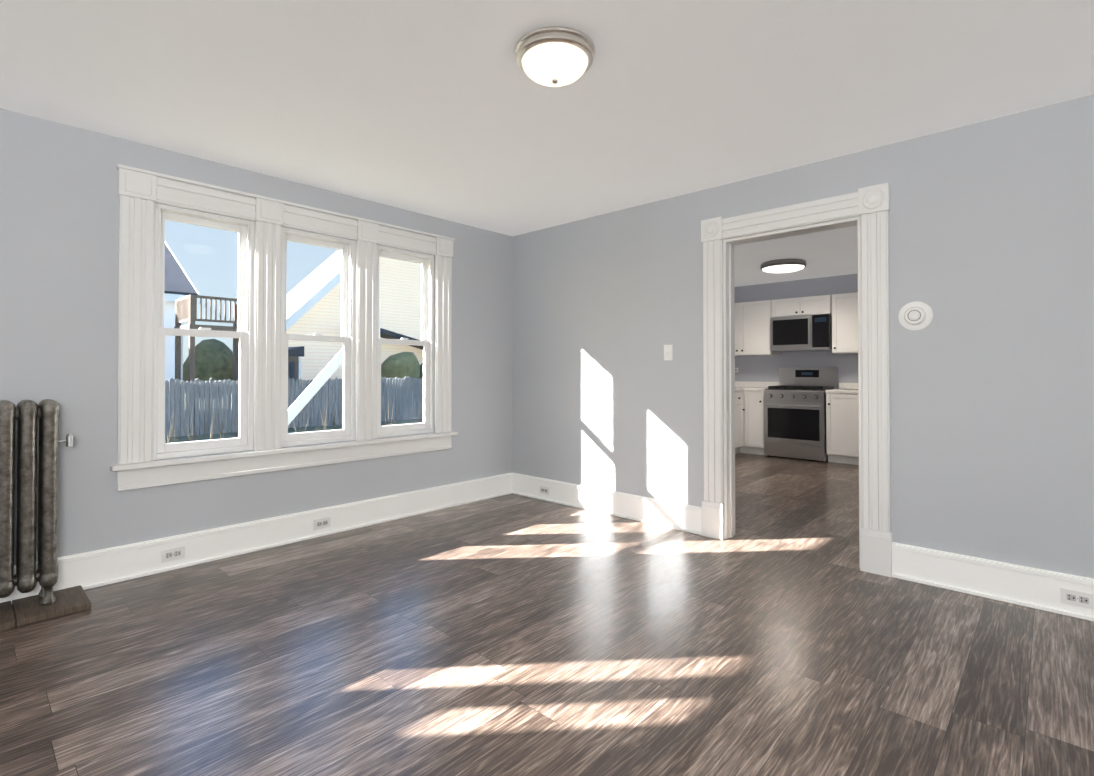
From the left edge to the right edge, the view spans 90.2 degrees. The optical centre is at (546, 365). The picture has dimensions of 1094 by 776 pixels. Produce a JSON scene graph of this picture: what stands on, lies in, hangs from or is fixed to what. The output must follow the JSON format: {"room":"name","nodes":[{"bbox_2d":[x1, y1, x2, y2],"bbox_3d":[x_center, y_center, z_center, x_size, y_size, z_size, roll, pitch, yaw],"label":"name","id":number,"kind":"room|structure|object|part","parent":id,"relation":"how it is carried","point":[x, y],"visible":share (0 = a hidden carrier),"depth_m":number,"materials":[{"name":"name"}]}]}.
{"room":"empty living room","nodes":[
{"label":"empty living room","id":0,"kind":"room"},
{"bbox_2d":[0,108,511,565],"bbox_3d":[-0.905,-0.022,4.673,0.140,2.440,10.740,-1,-1,43],"label":"wall","id":1,"kind":"structure","parent":0,"point":[59,235],"depth_m":2.98,"materials":[{"name":"grey paint"}]},
{"bbox_2d":[0,473,511,602],"bbox_3d":[-2.358,1.085,2.969,0.030,0.190,6.000,-1,-1,43],"label":"baseboard","id":2,"kind":"structure","parent":1,"relation":"attached to","point":[91,569],"depth_m":3.47,"materials":[{"name":"white wood"}]},
{"bbox_2d":[161,546,184,562],"bbox_3d":[-2.170,1.094,3.162,0.007,0.070,0.116,-1,-1,43],"label":"electrical outlet","id":3,"kind":"object","parent":2,"relation":"attached to","point":[172,554],"visible":1,"depth_m":3.16,"materials":[{"name":"white plastic"}]},
{"bbox_2d":[314,517,329,529],"bbox_3d":[-1.571,1.101,3.807,0.007,0.070,0.116,-1,-1,43],"label":"electrical outlet","id":4,"kind":"object","parent":2,"relation":"attached to","point":[321,523],"visible":1,"depth_m":3.80,"materials":[{"name":"white plastic"}]},
{"bbox_2d":[110,164,457,490],"bbox_3d":[-1.621,-0.199,3.853,0.208,1.788,2.320,-1,-1,43],"label":"window","id":5,"kind":"structure","parent":1,"relation":"in","point":[141,192],"depth_m":3.54,"materials":[{"name":"white wood"}]},
{"bbox_3d":[-2.121,-0.195,3.362,0.113,1.480,0.540,-1,-1,43],"label":"window frame unit","id":6,"kind":"part","parent":5,"relation":"part of","materials":[{"name":"white wood"}]},
{"bbox_3d":[-1.645,-0.190,3.875,0.113,1.480,0.540,-1,-1,43],"label":"window frame unit","id":7,"kind":"part","parent":5,"relation":"part of","materials":[{"name":"white wood"}]},
{"bbox_3d":[-1.169,-0.185,4.388,0.113,1.480,0.540,-1,-1,43],"label":"window frame unit","id":8,"kind":"part","parent":5,"relation":"part of","materials":[{"name":"white wood"}]},
{"bbox_2d":[0,453,1093,775],"bbox_3d":[1.200,1.238,2.709,5.880,0.120,10.740,-1,-1,43],"label":"floor","id":9,"kind":"structure","parent":0,"point":[778,633],"depth_m":2.17,"materials":[{"name":"brown wood"}]},
{"bbox_2d":[0,585,90,630],"bbox_3d":[-2.502,1.161,2.556,0.320,0.030,0.520,-1,-1,43],"label":"board","id":10,"kind":"object","parent":9,"relation":"on","point":[32,609],"visible":0.94,"depth_m":2.59,"materials":[{"name":"brown wood"}]},
{"bbox_2d":[0,399,72,604],"bbox_3d":[-2.552,0.655,2.578,0.199,0.981,0.465,-1,-1,43],"label":"radiator","id":11,"kind":"object","parent":10,"relation":"on","point":[27,576],"visible":1,"depth_m":2.57,"materials":[{"name":"metal"}]},
{"bbox_2d":[735,389,746,453],"bbox_3d":[2.400,0.789,7.620,0.676,0.880,0.432,-1,-1,43],"label":"base cabinet","id":12,"kind":"object","parent":9,"relation":"on","point":[740,394],"depth_m":7.54,"materials":[{"name":"white wood"}]},
{"bbox_2d":[747,389,766,455],"bbox_3d":[3.024,0.790,7.692,0.305,0.880,0.666,-1,-1,43],"label":"base cabinet","id":13,"kind":"object","parent":9,"relation":"on","point":[755,397],"depth_m":7.48,"materials":[{"name":"white wood"}]},
{"bbox_2d":[735,385,766,388],"bbox_3d":[2.821,0.332,7.915,0.899,0.040,0.624,-1,-1,43],"label":"countertop","id":14,"kind":"structure","parent":13,"relation":"on","point":[736,386],"depth_m":7.88,"materials":[{"name":"white stone"}]},
{"bbox_2d":[764,367,837,461],"bbox_3d":[3.396,0.623,7.305,0.748,1.205,0.702,-1,-1,43],"label":"range","id":15,"kind":"object","parent":9,"relation":"on","point":[795,413],"visible":1,"depth_m":7.14,"materials":[{"name":"silver metal"}]},
{"bbox_2d":[826,393,858,464],"bbox_3d":[3.893,0.782,6.922,0.477,0.880,0.614,-1,-1,43],"label":"base cabinet","id":16,"kind":"object","parent":9,"relation":"on","point":[842,434],"depth_m":6.74,"materials":[{"name":"white wood"}]},
{"bbox_2d":[825,389,857,392],"bbox_3d":[4.308,0.318,6.535,1.619,0.040,0.624,-1,-1,43],"label":"countertop","id":17,"kind":"structure","parent":16,"relation":"on","point":[829,390],"depth_m":6.77,"materials":[{"name":"white stone"}]},
{"bbox_2d":[0,0,1093,286],"bbox_3d":[1.200,-1.322,2.736,5.880,0.120,10.740,-1,-1,43],"label":"ceiling","id":18,"kind":"structure","parent":0,"point":[450,110],"depth_m":2.48,"materials":[{"name":"white paint"}]},
{"bbox_2d":[514,26,594,86],"bbox_3d":[0.032,-1.202,2.195,0.326,0.132,0.326,-1,-1,43],"label":"ceiling light","id":19,"kind":"object","parent":18,"relation":"attached to","point":[554,56],"visible":1,"depth_m":2.11,"materials":[{"name":"white glass"}]},
{"bbox_2d":[760,259,805,272],"bbox_3d":[2.800,-1.171,6.460,0.500,0.105,0.500,-1,-1,43],"label":"kitchen ceiling light","id":20,"kind":"object","parent":18,"relation":"attached to","point":[782,265],"visible":1,"depth_m":6.30,"materials":[{"name":"silver metal"}]},
{"bbox_2d":[735,274,857,388],"bbox_3d":[4.012,0.006,7.343,3.440,2.440,0.140,-1,-1,43],"label":"wall","id":21,"kind":"structure","parent":0,"point":[763,368],"depth_m":7.72,"materials":[{"name":"grey paint"}]},
{"bbox_2d":[735,300,779,355],"bbox_3d":[2.912,-0.534,8.023,0.899,0.765,0.354,-1,-1,43],"label":"upper cabinet","id":22,"kind":"object","parent":21,"relation":"attached to","point":[752,328],"depth_m":7.77,"materials":[{"name":"white wood"}]},
{"bbox_2d":[771,297,802,317],"bbox_3d":[3.403,-0.796,7.570,0.425,0.250,0.354,-1,-1,43],"label":"upper cabinet","id":23,"kind":"object","parent":21,"relation":"attached to","point":[787,307],"depth_m":7.45,"materials":[{"name":"white wood"}]},
{"bbox_2d":[770,314,831,351],"bbox_3d":[3.489,-0.437,7.416,0.750,0.458,0.458,-1,-1,43],"label":"microwave","id":24,"kind":"object","parent":23,"relation":"attached to","point":[804,333],"visible":0.94,"depth_m":7.26,"materials":[{"name":"silver metal"}]},
{"bbox_2d":[735,381,857,388],"bbox_3d":[3.902,0.266,7.324,3.288,0.080,0.020,-1,-1,43],"label":"countertop","id":25,"kind":"structure","parent":21,"relation":"attached to","point":[841,385],"depth_m":7.89,"materials":[{"name":"white stone"}]},
{"bbox_2d":[803,295,830,315],"bbox_3d":[3.646,-0.798,7.345,0.425,0.250,0.354,-1,-1,43],"label":"upper cabinet","id":26,"kind":"object","parent":21,"relation":"attached to","point":[812,305],"depth_m":7.19,"materials":[{"name":"white wood"}]},
{"bbox_2d":[831,292,857,353],"bbox_3d":[3.985,-0.544,7.028,0.487,0.765,0.354,-1,-1,43],"label":"upper cabinet","id":27,"kind":"object","parent":21,"relation":"attached to","point":[844,307],"depth_m":6.96,"materials":[{"name":"white wood"}]},
{"bbox_2d":[512,94,1093,578],"bbox_3d":[1.822,0.464,3.285,5.740,3.440,0.140,-1,-1,43],"label":"wall","id":28,"kind":"structure","parent":0,"point":[992,362],"depth_m":2.96,"materials":[{"name":"grey paint"}]},
{"bbox_2d":[512,472,701,534],"bbox_3d":[0.390,1.101,4.491,1.932,0.190,0.030,-1,-1,43],"label":"baseboard","id":29,"kind":"structure","parent":28,"relation":"attached to","point":[669,514],"depth_m":4.34,"materials":[{"name":"white wood"}]},
{"bbox_2d":[540,486,549,494],"bbox_3d":[-0.022,1.112,4.863,0.116,0.070,0.007,-1,-1,43],"label":"electrical outlet","id":30,"kind":"object","parent":29,"relation":"attached to","point":[544,490],"visible":1,"depth_m":4.85,"materials":[{"name":"white plastic"}]},
{"bbox_2d":[664,345,672,359],"bbox_3d":[0.894,-0.098,4.040,0.070,0.116,0.024,-1,-1,43],"label":"switch plate","id":31,"kind":"object","parent":28,"relation":"attached to","point":[668,352],"visible":1,"depth_m":4.04,"materials":[{"name":"white plastic"}]},
{"bbox_2d":[701,182,891,576],"bbox_3d":[1.565,0.079,3.507,1.142,2.214,0.207,-1,-1,43],"label":"door frame","id":32,"kind":"structure","parent":28,"relation":"attached to","point":[869,206],"depth_m":3.28,"materials":[{"name":"white wood"}]},
{"bbox_2d":[898,301,932,330],"bbox_3d":[2.018,-0.274,2.989,0.160,0.160,0.040,-1,-1,43],"label":"thermostat","id":33,"kind":"object","parent":28,"relation":"attached to","point":[915,315],"visible":1,"depth_m":2.98,"materials":[{"name":"white plastic"}]},
{"bbox_2d":[892,542,1093,620],"bbox_3d":[2.833,1.078,2.226,2.446,0.190,0.030,-1,-1,43],"label":"baseboard","id":34,"kind":"structure","parent":28,"relation":"attached to","point":[1031,587],"depth_m":2.76,"materials":[{"name":"white wood"}]},
{"bbox_2d":[1060,588,1093,609],"bbox_3d":[2.478,1.088,2.545,0.116,0.070,0.007,-1,-1,43],"label":"electrical outlet","id":35,"kind":"object","parent":34,"relation":"attached to","point":[1077,598],"visible":1,"depth_m":2.54,"materials":[{"name":"white plastic"}]},
{"label":"outside","id":36,"kind":"structure","parent":0,"visible":0},
{"bbox_2d":[165,392,422,442],"bbox_3d":[-33.380,2.125,35.814,89.859,0.300,140.000,-1,-1,43],"label":"lawn","id":37,"kind":"structure","parent":36,"point":[230,435],"depth_m":15.02,"materials":[{"name":"green plant"}]},
{"bbox_2d":[164,241,198,403],"bbox_3d":[-19.026,-1.602,15.158,9.750,6.720,13.770,-1,-1,43],"label":"house","id":38,"kind":"structure","parent":37,"relation":"on","point":[179,290],"depth_m":16.73,"materials":[{"name":"white wood"}]},
{"bbox_2d":[174,295,238,426],"bbox_3d":[-9.583,-0.071,15.729,1.540,3.670,1.670,-1,-1,43],"label":"deck","id":39,"kind":"object","parent":37,"relation":"on","point":[191,308],"depth_m":15.16,"materials":[{"name":"brown wood"}]},
{"bbox_2d":[183,339,238,397],"bbox_3d":[-11.445,0.430,18.407,1.730,2.725,1.881,1,-1,-41],"label":"bush","id":40,"kind":"object","parent":37,"relation":"on","point":[226,367],"depth_m":17.86,"materials":[{"name":"green plant"}]},
{"bbox_3d":[-11.438,0.095,18.404,1.869,2.056,1.769,-1,-1,43],"label":"tree crown","id":41,"kind":"part","parent":40,"relation":"part of","materials":[{"name":"green plant"}]},
{"bbox_2d":[165,402,421,442],"bbox_3d":[-5.065,1.276,14.086,4.153,0.950,10.874,-1,-1,43],"label":"dry grass","id":42,"kind":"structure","parent":37,"relation":"on","point":[236,436],"depth_m":12.76,"materials":[{"name":"brown plant"}]},
{"bbox_2d":[165,376,422,437],"bbox_3d":[-8.479,1.022,14.114,0.160,1.450,30.111,-1,-1,43],"label":"fence","id":43,"kind":"object","parent":37,"relation":"on","point":[195,404],"depth_m":14.37,"materials":[{"name":"grey wood"}]},
{"bbox_2d":[288,346,303,417],"bbox_3d":[-8.476,0.581,17.320,1.450,2.400,0.880,-1,-1,43],"label":"shed","id":44,"kind":"object","parent":37,"relation":"on","point":[293,361],"depth_m":17.01,"materials":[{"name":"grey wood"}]},
{"bbox_2d":[288,306,379,424],"bbox_3d":[-4.309,0.234,10.457,0.100,2.950,2.384,-1,-1,43],"label":"stair rail","id":45,"kind":"object","parent":37,"relation":"on","point":[322,375],"depth_m":10.34,"materials":[{"name":"white wood"}]},
{"bbox_2d":[286,250,422,413],"bbox_3d":[-6.249,-2.251,22.363,3.800,8.170,10.700,-1,-1,43],"label":"house","id":46,"kind":"structure","parent":37,"relation":"on","point":[319,301],"depth_m":20.14,"materials":[{"name":"beige wood"}]},
{"bbox_2d":[381,352,422,391],"bbox_3d":[-4.298,0.659,20.724,1.648,2.315,4.652,-1,-1,43],"label":"bush","id":47,"kind":"object","parent":37,"relation":"on","point":[418,372],"depth_m":18.99,"materials":[{"name":"green plant"}]},
{"bbox_3d":[-5.316,0.304,19.625,1.641,1.628,1.648,-1,-1,43],"label":"tree crown","id":48,"kind":"part","parent":47,"relation":"part of","materials":[{"name":"green plant"}]},
{"bbox_3d":[-4.303,0.458,20.711,1.415,1.383,1.392,-1,-1,43],"label":"tree crown","id":49,"kind":"part","parent":47,"relation":"part of","materials":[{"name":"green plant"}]}
]}

